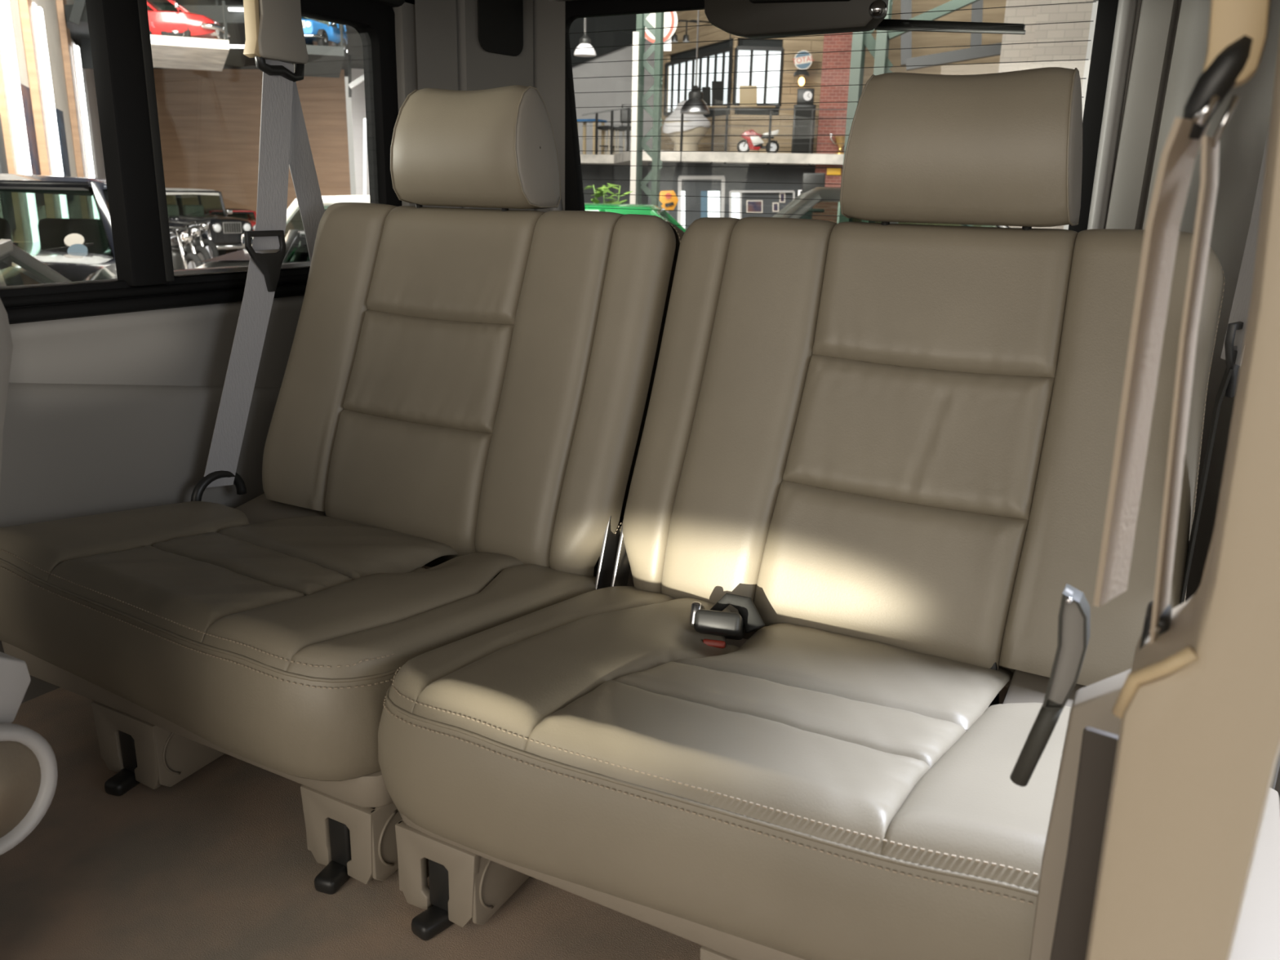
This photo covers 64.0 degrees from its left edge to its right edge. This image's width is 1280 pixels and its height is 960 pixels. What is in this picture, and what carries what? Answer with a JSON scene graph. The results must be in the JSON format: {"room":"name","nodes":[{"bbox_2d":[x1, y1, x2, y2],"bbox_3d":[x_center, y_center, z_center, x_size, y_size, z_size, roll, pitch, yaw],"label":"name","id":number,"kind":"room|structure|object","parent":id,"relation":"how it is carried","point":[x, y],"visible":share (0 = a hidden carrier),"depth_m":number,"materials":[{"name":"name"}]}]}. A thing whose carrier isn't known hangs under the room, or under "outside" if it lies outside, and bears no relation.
{"room":"vehicle interior","nodes":[
{"label":"vehicle interior","id":0,"kind":"room"},
{"bbox_2d":[8,0,77,177],"bbox_3d":[-10.820,-9.248,19.353,0.200,9.913,30.849,-5,17,-22],"label":"wall","id":1,"kind":"structure","parent":0,"point":[49,8],"depth_m":15.90,"materials":[{"name":"white paint"}]},
{"bbox_2d":[0,114,8,173],"bbox_3d":[-6.892,-3.351,11.133,0.040,1.215,0.808,-5,17,-22],"label":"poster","id":2,"kind":"object","parent":1,"relation":"attached to","point":[3,162],"visible":0.05,"depth_m":10.95,"materials":[{"name":"white paper"}]},
{"bbox_2d":[0,31,19,173],"bbox_3d":[-6.862,-6.490,10.431,0.100,9.643,0.327,-5,17,-22],"label":"trim","id":3,"kind":"structure","parent":1,"relation":"attached to","point":[5,105],"depth_m":11.10,"materials":[{"name":"brown wood"}]},
{"bbox_2d":[0,0,31,174],"bbox_3d":[-6.995,-3.953,11.545,0.110,3.950,0.208,-5,17,-22],"label":"strip light","id":4,"kind":"object","parent":1,"relation":"attached to","point":[6,25],"visible":0.39,"depth_m":11.37,"materials":[{"name":"white plastic"}]},
{"bbox_2d":[19,83,40,174],"bbox_3d":[-7.561,-4.125,12.647,0.040,1.444,1.322,-5,17,-22],"label":"poster","id":5,"kind":"object","parent":1,"relation":"attached to","point":[25,91],"visible":0.27,"depth_m":12.83,"materials":[{"name":"paper"}]},
{"bbox_2d":[17,0,53,175],"bbox_3d":[-7.923,-7.225,12.940,0.100,9.643,0.413,-5,17,-22],"label":"trim","id":6,"kind":"structure","parent":1,"relation":"attached to","point":[25,6],"depth_m":13.40,"materials":[{"name":"brown wood"}]},
{"bbox_2d":[31,2,63,176],"bbox_3d":[-8.084,-4.575,14.149,0.110,3.680,0.255,-5,17,-22],"label":"strip light","id":7,"kind":"object","parent":1,"relation":"attached to","point":[37,11],"visible":0.57,"depth_m":13.86,"materials":[{"name":"white plastic"}]},
{"bbox_2d":[54,107,71,176],"bbox_3d":[-8.833,-4.959,15.664,0.040,1.350,1.175,-5,17,-22],"label":"poster","id":8,"kind":"object","parent":1,"relation":"attached to","point":[60,116],"visible":0.3,"depth_m":15.70,"materials":[{"name":"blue paper"}]},
{"bbox_2d":[55,0,87,177],"bbox_3d":[-9.556,-8.355,16.799,0.100,9.643,0.545,-5,17,-22],"label":"trim","id":9,"kind":"structure","parent":1,"relation":"attached to","point":[64,33],"depth_m":17.14,"materials":[{"name":"brown wood"}]},
{"bbox_2d":[71,42,94,177],"bbox_3d":[-9.756,-5.732,18.099,0.110,3.680,0.326,-5,17,-22],"label":"strip light","id":10,"kind":"object","parent":1,"relation":"attached to","point":[75,49],"visible":0.57,"depth_m":17.79,"materials":[{"name":"white plastic"}]},
{"bbox_2d":[80,3,93,68],"bbox_3d":[-9.351,-8.569,18.285,1.377,2.374,0.106,-6,17,-25],"label":"trim","id":11,"kind":"structure","parent":1,"relation":"attached to","point":[86,51],"depth_m":18.26,"materials":[{"name":"grey"}]},
{"bbox_2d":[73,42,106,179],"bbox_3d":[-11.265,-6.734,21.467,0.100,3.905,5.436,-5,17,-22],"label":"trim","id":12,"kind":"structure","parent":1,"relation":"in","point":[88,77],"depth_m":19.83,"materials":[{"name":"white plastic"}]},
{"bbox_2d":[69,0,85,25],"bbox_3d":[-8.402,-7.490,16.134,1.110,1.529,0.147,-6,17,-25],"label":"trim","id":13,"kind":"structure","parent":0,"point":[78,6],"depth_m":15.94,"materials":[{"name":"grey"}]},
{"bbox_2d":[0,0,417,703],"bbox_3d":[-0.952,-0.287,1.639,0.105,1.280,2.500,10,18,28],"label":"trim panel","id":14,"kind":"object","parent":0,"point":[116,412],"depth_m":1.76,"materials":[{"name":"grey plastic"}]},
{"bbox_2d":[0,0,402,324],"bbox_3d":[-1.019,-0.507,1.414,0.070,0.597,1.995,10,18,28],"label":"window","id":15,"kind":"structure","parent":14,"relation":"in","point":[147,279],"depth_m":1.71,"materials":[{"name":"black rubber"}]},
{"bbox_2d":[191,0,324,501],"bbox_3d":[-0.692,-0.497,1.854,0.036,1.042,0.394,10,18,28],"label":"belt","id":16,"kind":"object","parent":14,"relation":"hanging from","point":[274,34],"visible":0.97,"depth_m":1.87,"materials":[{"name":"grey fabric"}]},
{"bbox_2d":[414,0,564,212],"bbox_3d":[-0.356,-0.529,2.468,0.413,1.300,0.049,-14,22,-42],"label":"trim","id":17,"kind":"structure","parent":14,"relation":"attached to","point":[462,45],"depth_m":2.35,"materials":[{"name":"grey plastic"}]},
{"bbox_2d":[477,0,523,56],"bbox_3d":[-0.317,-1.070,2.335,0.006,0.185,0.142,13,20,36],"label":"air vent","id":18,"kind":"object","parent":14,"relation":"attached to","point":[500,22],"depth_m":2.34,"materials":[{"name":"black plastic"}]},
{"bbox_2d":[64,4,364,76],"bbox_3d":[-8.426,-8.434,19.884,7.804,0.250,10.430,-2,16,-12],"label":"ceiling","id":19,"kind":"structure","parent":0,"point":[235,60],"depth_m":17.23,"materials":[{"name":"grey"}]},
{"bbox_2d":[347,55,364,97],"bbox_3d":[-5.206,-7.888,20.014,0.990,0.799,0.178,-3,16,-14],"label":"strip light","id":20,"kind":"object","parent":19,"relation":"attached to","point":[351,84],"visible":0.17,"depth_m":19.89,"materials":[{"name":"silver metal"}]},
{"bbox_2d":[153,68,351,250],"bbox_3d":[-9.242,-7.271,23.431,5.585,3.957,0.173,4,16,9],"label":"wall","id":21,"kind":"structure","parent":0,"point":[209,122],"depth_m":23.14,"materials":[{"name":"brown wood"}]},
{"bbox_2d":[351,68,369,195],"bbox_3d":[-6.172,-7.162,22.771,0.352,4.242,0.300,-3,16,-14],"label":"trim","id":22,"kind":"structure","parent":21,"relation":"attached to","point":[357,99],"depth_m":22.48,"materials":[{"name":"white plastic"}]},
{"bbox_2d":[0,565,1008,959],"bbox_3d":[-0.255,0.499,1.305,1.720,0.040,2.700,10,18,28],"label":"floor","id":23,"kind":"structure","parent":0,"point":[217,863],"depth_m":1.23,"materials":[{"name":"carpet"}]},
{"bbox_2d":[0,298,57,855],"bbox_3d":[-0.934,0.213,0.817,0.522,0.748,0.685,10,18,28],"label":"seat","id":24,"kind":"object","parent":23,"relation":"on","point":[28,774],"visible":1,"depth_m":0.96,"materials":[{"name":"grey plastic"}]},
{"bbox_2d":[0,84,684,894],"bbox_3d":[-0.458,-0.116,1.585,0.796,0.983,0.867,10,18,28],"label":"seat","id":25,"kind":"object","parent":23,"relation":"on","point":[464,394],"visible":0.93,"depth_m":1.61,"materials":[{"name":"leather"}]},
{"bbox_2d":[0,561,397,781],"bbox_3d":[-0.537,0.172,1.531,0.794,0.139,0.567,10,18,28],"label":"seat cushion","id":26,"kind":"object","parent":25,"relation":"on","point":[317,719],"depth_m":1.24,"materials":[{"name":"leather"}]},
{"bbox_2d":[377,66,1224,959],"bbox_3d":[0.241,0.006,1.213,0.796,0.983,0.867,10,18,28],"label":"seat","id":27,"kind":"object","parent":23,"relation":"on","point":[895,442],"visible":0.96,"depth_m":1.27,"materials":[{"name":"leather"}]},
{"bbox_2d":[689,592,764,648],"bbox_3d":[0.118,0.192,1.372,0.098,0.068,0.084,5,16,11],"label":"belt","id":28,"kind":"object","parent":27,"relation":"on","point":[713,621],"visible":0.98,"depth_m":1.35,"materials":[{"name":"black plastic"}]},
{"bbox_2d":[1179,115,1271,604],"bbox_3d":[0.701,-0.271,1.164,0.032,0.840,0.175,10,18,28],"label":"belt","id":29,"kind":"object","parent":27,"relation":"attached to","point":[1233,347],"visible":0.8,"depth_m":1.17,"materials":[{"name":"grey fabric"}]},
{"bbox_2d":[568,13,636,66],"bbox_3d":[-0.686,-14.958,33.733,4.179,3.017,0.203,1,16,-2],"label":"trim","id":30,"kind":"structure","parent":0,"point":[624,22],"depth_m":33.69,"materials":[{"name":"grey"}]},
{"bbox_2d":[581,165,648,214],"bbox_3d":[-1.610,-8.085,29.933,3.741,2.325,0.203,0,16,-3],"label":"wall","id":31,"kind":"structure","parent":0,"point":[590,174],"depth_m":29.70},
{"bbox_2d":[572,38,663,155],"bbox_3d":[-1.264,-11.627,35.190,5.684,6.900,0.317,1,16,-2],"label":"wall","id":32,"kind":"structure","parent":0,"point":[607,100],"depth_m":34.61,"materials":[{"name":"concrete"}]},
{"bbox_2d":[151,0,1098,5],"bbox_3d":[-5.530,-11.825,17.525,60.000,0.200,50.000,10,18,28],"label":"ceiling","id":33,"kind":"structure","parent":0,"point":[202,2],"depth_m":38.42,"materials":[{"name":"grey"}]},
{"bbox_2d":[150,0,229,71],"bbox_3d":[-6.791,-8.578,14.819,1.136,4.629,3.262,-5,17,-23],"label":"display platform","id":34,"kind":"object","parent":33,"relation":"hanging from","point":[167,51],"visible":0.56,"depth_m":14.68,"materials":[{"name":"grey"}]},
{"bbox_2d":[146,0,230,39],"bbox_3d":[-7.023,-6.785,15.154,1.714,0.747,1.153,-1,16,-10],"label":"sports car","id":35,"kind":"object","parent":34,"relation":"on","point":[182,23],"visible":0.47,"depth_m":14.82,"materials":[{"name":"red paint"}]},
{"bbox_2d":[291,23,344,78],"bbox_3d":[-4.910,-8.585,15.075,0.779,4.671,3.255,-4,17,-17],"label":"display platform","id":36,"kind":"object","parent":33,"relation":"hanging from","point":[324,61],"visible":0.56,"depth_m":14.89,"materials":[{"name":"grey"}]},
{"bbox_2d":[301,16,347,57],"bbox_3d":[-4.787,-6.577,15.046,0.742,0.589,1.283,2,16,3],"label":"pickup","id":37,"kind":"object","parent":36,"relation":"on","point":[316,32],"visible":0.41,"depth_m":14.88,"materials":[{"name":"blue paint"}]},
{"bbox_2d":[573,17,595,57],"bbox_3d":[-0.953,-9.650,18.025,0.403,4.056,0.403,10,18,28],"label":"pendant lamp","id":38,"kind":"object","parent":33,"relation":"hanging from","point":[584,42],"visible":1,"depth_m":18.43,"materials":[{"name":"white metal"}]},
{"bbox_2d":[644,11,677,51],"bbox_3d":[0.371,-10.366,19.983,0.800,3.688,0.161,1,16,-2],"label":"round sign","id":39,"kind":"object","parent":33,"relation":"hanging from","point":[670,18],"visible":0.44,"depth_m":20.32,"materials":[{"name":"beige"}]},
{"bbox_2d":[680,9,709,114],"bbox_3d":[1.266,-10.370,21.977,0.655,4.727,0.655,10,18,28],"label":"pendant lamp","id":40,"kind":"object","parent":33,"relation":"hanging from","point":[695,96],"visible":0.95,"depth_m":22.37,"materials":[{"name":"silver metal"}]},
{"bbox_2d":[630,31,639,204],"bbox_3d":[-0.114,-5.560,17.819,0.097,4.125,0.120,1,16,-1],"label":"trim","id":41,"kind":"structure","parent":0,"point":[635,34],"depth_m":17.57,"materials":[{"name":"grey"}]},
{"bbox_2d":[635,12,664,208],"bbox_3d":[0.179,-6.156,18.200,0.557,5.077,0.529,1,16,0],"label":"trim","id":42,"kind":"structure","parent":0,"point":[655,113],"depth_m":17.86,"materials":[{"name":"grey paint"}]},
{"bbox_2d":[670,38,742,150],"bbox_3d":[1.672,-11.316,28.045,0.050,4.794,4.534,-5,17,-22],"label":"wall","id":43,"kind":"structure","parent":0,"point":[725,44],"depth_m":27.58,"materials":[{"name":"grey metal"}]},
{"bbox_2d":[648,162,815,229],"bbox_3d":[2.514,-6.109,25.377,4.707,3.434,0.220,3,16,5],"label":"wall","id":44,"kind":"structure","parent":0,"point":[775,175],"depth_m":24.99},
{"bbox_2d":[677,175,724,228],"bbox_3d":[1.503,-6.498,25.256,1.188,1.950,0.140,2,16,3],"label":"door","id":45,"kind":"structure","parent":44,"relation":"in","point":[713,203],"depth_m":25.08,"materials":[{"name":"grey concrete"}]},
{"bbox_2d":[746,200,762,213],"bbox_3d":[2.803,-6.689,25.058,0.410,0.310,0.050,3,16,6],"label":"framed picture","id":46,"kind":"object","parent":44,"relation":"attached to","point":[752,206],"visible":0.93,"depth_m":25.04,"materials":[{"name":"beige"}]},
{"bbox_2d":[747,201,761,211],"bbox_3d":[2.802,-6.686,25.044,0.350,0.254,0.020,3,16,6],"label":"print","id":47,"kind":"object","parent":46,"relation":"attached to","point":[752,206],"depth_m":25.03,"materials":[{"name":"paper"}]},
{"bbox_2d":[728,190,795,218],"bbox_3d":[2.994,-6.432,25.092,1.661,1.306,0.214,3,16,6],"label":"window","id":48,"kind":"structure","parent":44,"relation":"in","point":[735,203],"depth_m":24.99,"materials":[{"name":"grey concrete"}]},
{"bbox_2d":[812,32,852,222],"bbox_3d":[4.557,-8.420,23.960,0.744,6.485,0.600,4,16,9],"label":"pillar","id":49,"kind":"structure","parent":44,"relation":"attached to","point":[843,42],"depth_m":23.60,"materials":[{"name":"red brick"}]},
{"bbox_2d":[660,9,824,153],"bbox_3d":[2.328,-11.092,27.305,6.069,4.782,2.059,15,21,39],"label":"wall","id":50,"kind":"structure","parent":0,"point":[708,33],"depth_m":26.48,"materials":[{"name":"brown wood"}]},
{"bbox_2d":[663,46,733,115],"bbox_3d":[1.554,-10.809,27.954,0.144,1.441,4.172,-5,17,-22],"label":"window","id":51,"kind":"structure","parent":50,"relation":"in","point":[717,64],"depth_m":27.96,"materials":[{"name":"white glass"}]},
{"bbox_2d":[730,106,775,107],"bbox_3d":[2.876,-9.513,26.116,1.141,0.044,0.300,3,16,5],"label":"trim","id":52,"kind":"structure","parent":50,"relation":"attached to","point":[731,106],"depth_m":26.02,"materials":[{"name":"brown wood"}]},
{"bbox_2d":[739,85,756,106],"bbox_3d":[2.745,-9.742,25.977,0.461,0.488,0.060,3,16,5],"label":"box","id":53,"kind":"object","parent":52,"relation":"on","point":[747,95],"visible":1,"depth_m":25.95,"materials":[{"name":"beige cardboard"}]},
{"bbox_2d":[732,45,784,107],"bbox_3d":[3.016,-10.272,26.120,1.274,1.443,0.144,1,16,-3],"label":"window","id":54,"kind":"structure","parent":50,"relation":"in","point":[771,63],"depth_m":26.11,"materials":[{"name":"white glass"}]},
{"bbox_2d":[791,50,814,69],"bbox_3d":[4.022,-10.348,25.245,0.549,0.450,0.048,4,16,8],"label":"round sign","id":55,"kind":"object","parent":50,"relation":"attached to","point":[802,61],"visible":0.99,"depth_m":25.23,"materials":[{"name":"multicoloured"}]},
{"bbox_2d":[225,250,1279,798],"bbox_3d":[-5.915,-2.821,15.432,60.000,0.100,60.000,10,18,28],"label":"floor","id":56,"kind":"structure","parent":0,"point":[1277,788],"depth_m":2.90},
{"bbox_2d":[0,238,71,283],"bbox_3d":[-2.481,-0.219,3.836,4.565,1.365,2.060,-6,17,-24],"label":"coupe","id":57,"kind":"object","parent":56,"relation":"on","point":[9,251],"visible":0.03,"depth_m":4.27,"materials":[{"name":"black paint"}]},
{"bbox_2d":[0,173,172,286],"bbox_3d":[-5.001,-1.630,8.210,2.260,1.585,5.165,-3,17,-16],"label":"jeep","id":58,"kind":"object","parent":56,"relation":"on","point":[64,223],"visible":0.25,"depth_m":7.86,"materials":[{"name":"grey paint"}]},
{"bbox_2d":[168,224,203,270],"bbox_3d":[-6.739,-3.222,14.871,0.729,0.964,1.820,-10,19,-35],"label":"motorcycle","id":59,"kind":"object","parent":56,"relation":"on","point":[181,260],"visible":0.41,"depth_m":14.50,"materials":[{"name":"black metal"}]},
{"bbox_2d":[168,220,211,264],"bbox_3d":[-7.367,-3.683,16.449,1.786,0.964,0.686,10,18,28],"label":"motorcycle","id":60,"kind":"object","parent":56,"relation":"on","point":[204,255],"visible":0.25,"depth_m":16.06,"materials":[{"name":"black metal"}]},
{"bbox_2d":[172,216,218,257],"bbox_3d":[-8.005,-4.215,18.277,1.782,0.965,0.695,10,18,28],"label":"motorcycle","id":61,"kind":"object","parent":56,"relation":"on","point":[211,248],"visible":0.3,"depth_m":17.88,"materials":[{"name":"black metal"}]},
{"bbox_2d":[165,187,253,250],"bbox_3d":[-8.905,-5.056,20.325,3.252,1.404,1.688,14,20,37],"label":"jeep","id":62,"kind":"object","parent":56,"relation":"on","point":[226,233],"visible":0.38,"depth_m":19.62,"materials":[{"name":"black paint"}]},
{"bbox_2d":[222,222,241,233],"bbox_3d":[-7.742,-4.786,19.426,0.040,0.208,0.380,14,20,37],"label":"grille","id":63,"kind":"object","parent":62,"relation":"attached to","point":[227,227],"depth_m":19.40,"materials":[{"name":"silver metal"}]},
{"bbox_2d":[204,207,256,256],"bbox_3d":[-8.993,-5.491,22.637,1.333,0.976,2.424,-9,19,-32],"label":"jeep","id":64,"kind":"object","parent":56,"relation":"on","point":[237,212],"visible":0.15,"depth_m":22.54,"materials":[{"name":"red paint"}]},
{"bbox_2d":[195,195,369,268],"bbox_3d":[-2.932,-2.232,10.742,2.060,1.455,4.565,4,16,9],"label":"classic car","id":65,"kind":"object","parent":56,"relation":"on","point":[294,220],"visible":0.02,"depth_m":10.38,"materials":[{"name":"white paint"}]},
{"bbox_2d":[241,233,253,245],"bbox_3d":[-3.908,-2.396,10.341,0.233,0.173,0.124,10,18,28],"label":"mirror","id":66,"kind":"object","parent":65,"relation":"attached to","point":[242,235],"depth_m":10.31,"materials":[{"name":"silver metal"}]},
{"bbox_2d":[282,229,310,262],"bbox_3d":[-1.580,-0.972,6.623,1.980,1.335,3.765,-1,16,-7],"label":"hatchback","id":67,"kind":"object","parent":56,"relation":"on","point":[296,248],"visible":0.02,"depth_m":6.23,"materials":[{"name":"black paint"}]},
{"bbox_2d":[583,182,632,204],"bbox_3d":[-0.392,-3.090,13.610,0.878,1.654,0.838,10,18,28],"label":"potted plant","id":68,"kind":"object","parent":56,"relation":"on","point":[603,189],"visible":0.12,"depth_m":13.37,"materials":[{"name":"green plant"}]},
{"bbox_2d":[584,203,686,232],"bbox_3d":[0.104,-2.593,12.352,4.165,1.405,1.960,3,16,6],"label":"roadster","id":69,"kind":"object","parent":56,"relation":"on","point":[625,210],"visible":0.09,"depth_m":11.75,"materials":[{"name":"green paint"}]},
{"bbox_2d":[659,190,678,221],"bbox_3d":[0.532,-4.971,20.468,0.442,1.576,0.171,2,16,1],"label":"sign","id":70,"kind":"object","parent":56,"relation":"on","point":[669,202],"visible":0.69,"depth_m":20.25,"materials":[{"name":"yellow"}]},
{"bbox_2d":[797,173,839,223],"bbox_3d":[3.288,-4.676,18.972,0.798,1.945,0.470,4,16,9],"label":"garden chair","id":71,"kind":"object","parent":56,"relation":"on","point":[817,180],"visible":0.48,"depth_m":18.91,"materials":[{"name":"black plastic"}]},
{"bbox_2d":[773,186,1009,227],"bbox_3d":[2.400,-1.472,8.177,4.965,1.625,2.160,3,16,5],"label":"car","id":72,"kind":"object","parent":56,"relation":"on","point":[800,206],"visible":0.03,"depth_m":7.47,"materials":[{"name":"grey paint"}]},
{"bbox_2d":[726,33,820,148],"bbox_3d":[3.749,-10.750,26.212,2.962,4.794,0.050,1,16,-3],"label":"wall","id":73,"kind":"structure","parent":0,"point":[751,42],"depth_m":26.09,"materials":[{"name":"brown brick"}]},
{"bbox_2d":[707,106,726,107],"bbox_3d":[1.883,-9.594,26.345,0.696,0.040,0.350,2,16,3],"label":"trim","id":74,"kind":"structure","parent":73,"relation":"attached to","point":[708,106],"depth_m":26.18,"materials":[{"name":"brown wood"}]},
{"bbox_2d":[711,80,723,106],"bbox_3d":[1.981,-9.871,26.163,0.319,0.600,0.060,2,16,3],"label":"box","id":75,"kind":"object","parent":74,"relation":"on","point":[717,94],"visible":1,"depth_m":26.13,"materials":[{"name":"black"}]},
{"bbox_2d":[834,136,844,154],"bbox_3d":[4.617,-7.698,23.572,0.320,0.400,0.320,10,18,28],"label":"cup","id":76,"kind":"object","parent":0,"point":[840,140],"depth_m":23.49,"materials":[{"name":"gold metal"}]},
{"bbox_2d":[548,0,1141,229],"bbox_3d":[0.450,-0.446,2.279,1.760,1.279,0.100,10,18,28],"label":"wall","id":77,"kind":"structure","parent":0,"point":[1128,11],"depth_m":1.91,"materials":[{"name":"grey"}]},
{"bbox_2d":[564,0,1118,232],"bbox_3d":[0.329,-0.729,2.261,1.280,0.668,0.030,10,18,28],"label":"window","id":78,"kind":"structure","parent":77,"relation":"in","point":[1107,10],"depth_m":2.29,"materials":[{"name":"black glass"}]},
{"bbox_2d":[704,0,1026,39],"bbox_3d":[0.444,-0.985,2.095,0.653,0.151,0.168,10,18,28],"label":"rear wiper","id":79,"kind":"object","parent":77,"relation":"attached to","point":[748,19],"visible":0.98,"depth_m":2.11,"materials":[{"name":"grey plastic"}]},
{"bbox_2d":[839,0,893,222],"bbox_3d":[3.572,-5.352,15.963,0.730,4.898,0.581,4,16,11],"label":"trim","id":80,"kind":"structure","parent":0,"point":[860,41],"depth_m":15.46,"materials":[{"name":"grey paint"}]},
{"bbox_2d":[900,0,911,66],"bbox_3d":[5.606,-9.541,21.570,0.353,1.507,0.220,5,16,12],"label":"trim","id":81,"kind":"structure","parent":0,"point":[905,5],"depth_m":21.52,"materials":[{"name":"black plastic"}]},
{"bbox_2d":[852,0,1006,226],"bbox_3d":[7.272,-9.814,27.493,4.636,7.363,0.200,5,16,13],"label":"wall","id":82,"kind":"structure","parent":0,"point":[919,39],"depth_m":26.76,"materials":[{"name":"brown wood"}]},
{"bbox_2d":[580,150,844,165],"bbox_3d":[1.580,-8.797,28.345,10.906,0.220,9.953,6,16,15],"label":"trim","id":83,"kind":"structure","parent":82,"relation":"attached to","point":[624,158],"depth_m":23.67,"materials":[{"name":"white concrete"}]},
{"bbox_2d":[577,119,606,154],"bbox_3d":[-1.403,-9.504,28.453,0.750,0.950,0.600,10,18,28],"label":"bar table","id":84,"kind":"object","parent":83,"relation":"on","point":[602,132],"visible":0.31,"depth_m":28.44,"materials":[{"name":"blue paint"}]},
{"bbox_2d":[582,106,631,155],"bbox_3d":[-0.867,-9.341,27.375,1.369,1.248,0.072,1,16,-2],"label":"railing","id":85,"kind":"object","parent":83,"relation":"on","point":[596,113],"visible":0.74,"depth_m":27.33,"materials":[{"name":"black metal"}]},
{"bbox_2d":[597,125,616,155],"bbox_3d":[-0.904,-9.303,28.114,0.400,0.771,0.400,10,18,28],"label":"bar stool","id":86,"kind":"object","parent":83,"relation":"on","point":[605,128],"visible":0.9,"depth_m":28.02,"materials":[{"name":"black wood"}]},
{"bbox_2d":[606,126,624,155],"bbox_3d":[-0.670,-9.381,28.411,0.400,0.771,0.400,10,18,28],"label":"bar stool","id":87,"kind":"object","parent":83,"relation":"on","point":[617,129],"visible":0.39,"depth_m":28.39,"materials":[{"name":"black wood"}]},
{"bbox_2d":[617,104,631,151],"bbox_3d":[-0.348,-9.531,27.900,0.510,1.350,0.501,10,18,28],"label":"bar stool","id":88,"kind":"object","parent":83,"relation":"on","point":[624,113],"visible":0.44,"depth_m":27.88,"materials":[{"name":"black metal"}]},
{"bbox_2d":[662,100,711,151],"bbox_3d":[1.129,-8.544,24.787,1.173,1.212,1.150,10,18,28],"label":"tub chair","id":89,"kind":"object","parent":83,"relation":"on","point":[689,143],"visible":0.7,"depth_m":24.47,"materials":[{"name":"beige"}]},
{"bbox_2d":[665,108,847,164],"bbox_3d":[2.686,-7.889,23.490,4.245,1.228,0.105,3,16,5],"label":"railing","id":90,"kind":"object","parent":83,"relation":"on","point":[682,126],"visible":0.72,"depth_m":23.43,"materials":[{"name":"black metal"}]},
{"bbox_2d":[737,129,779,152],"bbox_3d":[2.796,-8.028,24.317,0.977,0.565,0.361,-2,16,-10],"label":"motorcycle","id":91,"kind":"object","parent":83,"relation":"on","point":[754,143],"visible":0.88,"depth_m":24.24,"materials":[{"name":"red metal"}]},
{"bbox_2d":[791,104,816,153],"bbox_3d":[3.946,-8.435,24.725,0.520,1.160,0.490,4,16,8],"label":"display cabinet","id":92,"kind":"object","parent":83,"relation":"on","point":[801,135],"visible":0.65,"depth_m":24.51,"materials":[{"name":"black glass"}]},
{"bbox_2d":[796,88,814,104],"bbox_3d":[3.964,-9.178,24.523,0.400,0.360,0.224,4,16,8],"label":"clock","id":93,"kind":"object","parent":92,"relation":"on","point":[806,95],"visible":0.94,"depth_m":24.43,"materials":[{"name":"black plastic"}]},
{"bbox_2d":[830,133,844,154],"bbox_3d":[4.617,-7.734,23.562,0.425,0.476,0.320,16,22,42],"label":"trophy","id":94,"kind":"object","parent":83,"relation":"on","point":[840,140],"visible":0.77,"depth_m":23.50,"materials":[{"name":"gold metal"}]},
{"bbox_2d":[887,0,979,39],"bbox_3d":[4.580,-6.954,15.038,1.817,0.873,0.140,6,16,15],"label":"trim","id":95,"kind":"structure","parent":0,"point":[953,4],"depth_m":15.04,"materials":[{"name":"grey paint"}]},
{"bbox_2d":[906,42,1001,71],"bbox_3d":[6.644,-8.875,21.450,2.084,0.533,0.220,6,16,15],"label":"trim","id":96,"kind":"structure","parent":0,"point":[981,51],"depth_m":21.38,"materials":[{"name":"black plastic"}]},
{"bbox_2d":[970,0,982,47],"bbox_3d":[6.971,-9.500,21.201,0.306,1.255,0.220,6,16,16],"label":"trim","id":97,"kind":"structure","parent":0,"point":[976,15],"depth_m":21.09,"materials":[{"name":"grey plastic"}]},
{"bbox_2d":[981,0,1038,227],"bbox_3d":[5.486,-4.852,14.633,0.876,4.745,0.700,7,17,18],"label":"trim","id":98,"kind":"structure","parent":0,"point":[1019,15],"depth_m":14.03,"materials":[{"name":"white brick"}]},
{"bbox_2d":[1011,0,1093,229],"bbox_3d":[5.616,-4.664,14.086,0.682,4.687,0.100,7,17,20],"label":"trim","id":99,"kind":"structure","parent":0,"point":[1073,12],"depth_m":13.68,"materials":[{"name":"white brick"}]},
{"bbox_2d":[1104,0,1279,959],"bbox_3d":[0.469,-0.045,0.917,0.401,1.290,2.500,10,18,28],"label":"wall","id":100,"kind":"structure","parent":0,"point":[1170,51],"depth_m":1.78,"materials":[{"name":"grey"}]},
{"bbox_2d":[1009,583,1090,786],"bbox_3d":[0.271,0.140,0.676,0.036,0.145,0.024,10,18,28],"label":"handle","id":101,"kind":"object","parent":100,"relation":"hanging from","point":[1074,613],"visible":1,"depth_m":0.67,"materials":[{"name":"grey plastic"}]},
{"bbox_2d":[1029,31,1279,959],"bbox_3d":[0.328,0.062,0.528,0.192,1.250,0.201,10,18,28],"label":"trim","id":102,"kind":"structure","parent":100,"relation":"attached to","point":[1168,762],"depth_m":0.47,"materials":[{"name":"beige plastic"}]},
{"bbox_2d":[1093,0,1270,650],"bbox_3d":[0.260,-0.060,0.501,0.039,0.349,0.038,10,18,28],"label":"belt","id":103,"kind":"object","parent":100,"relation":"attached to","point":[1237,28],"visible":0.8,"depth_m":0.49,"materials":[{"name":"beige fabric"}]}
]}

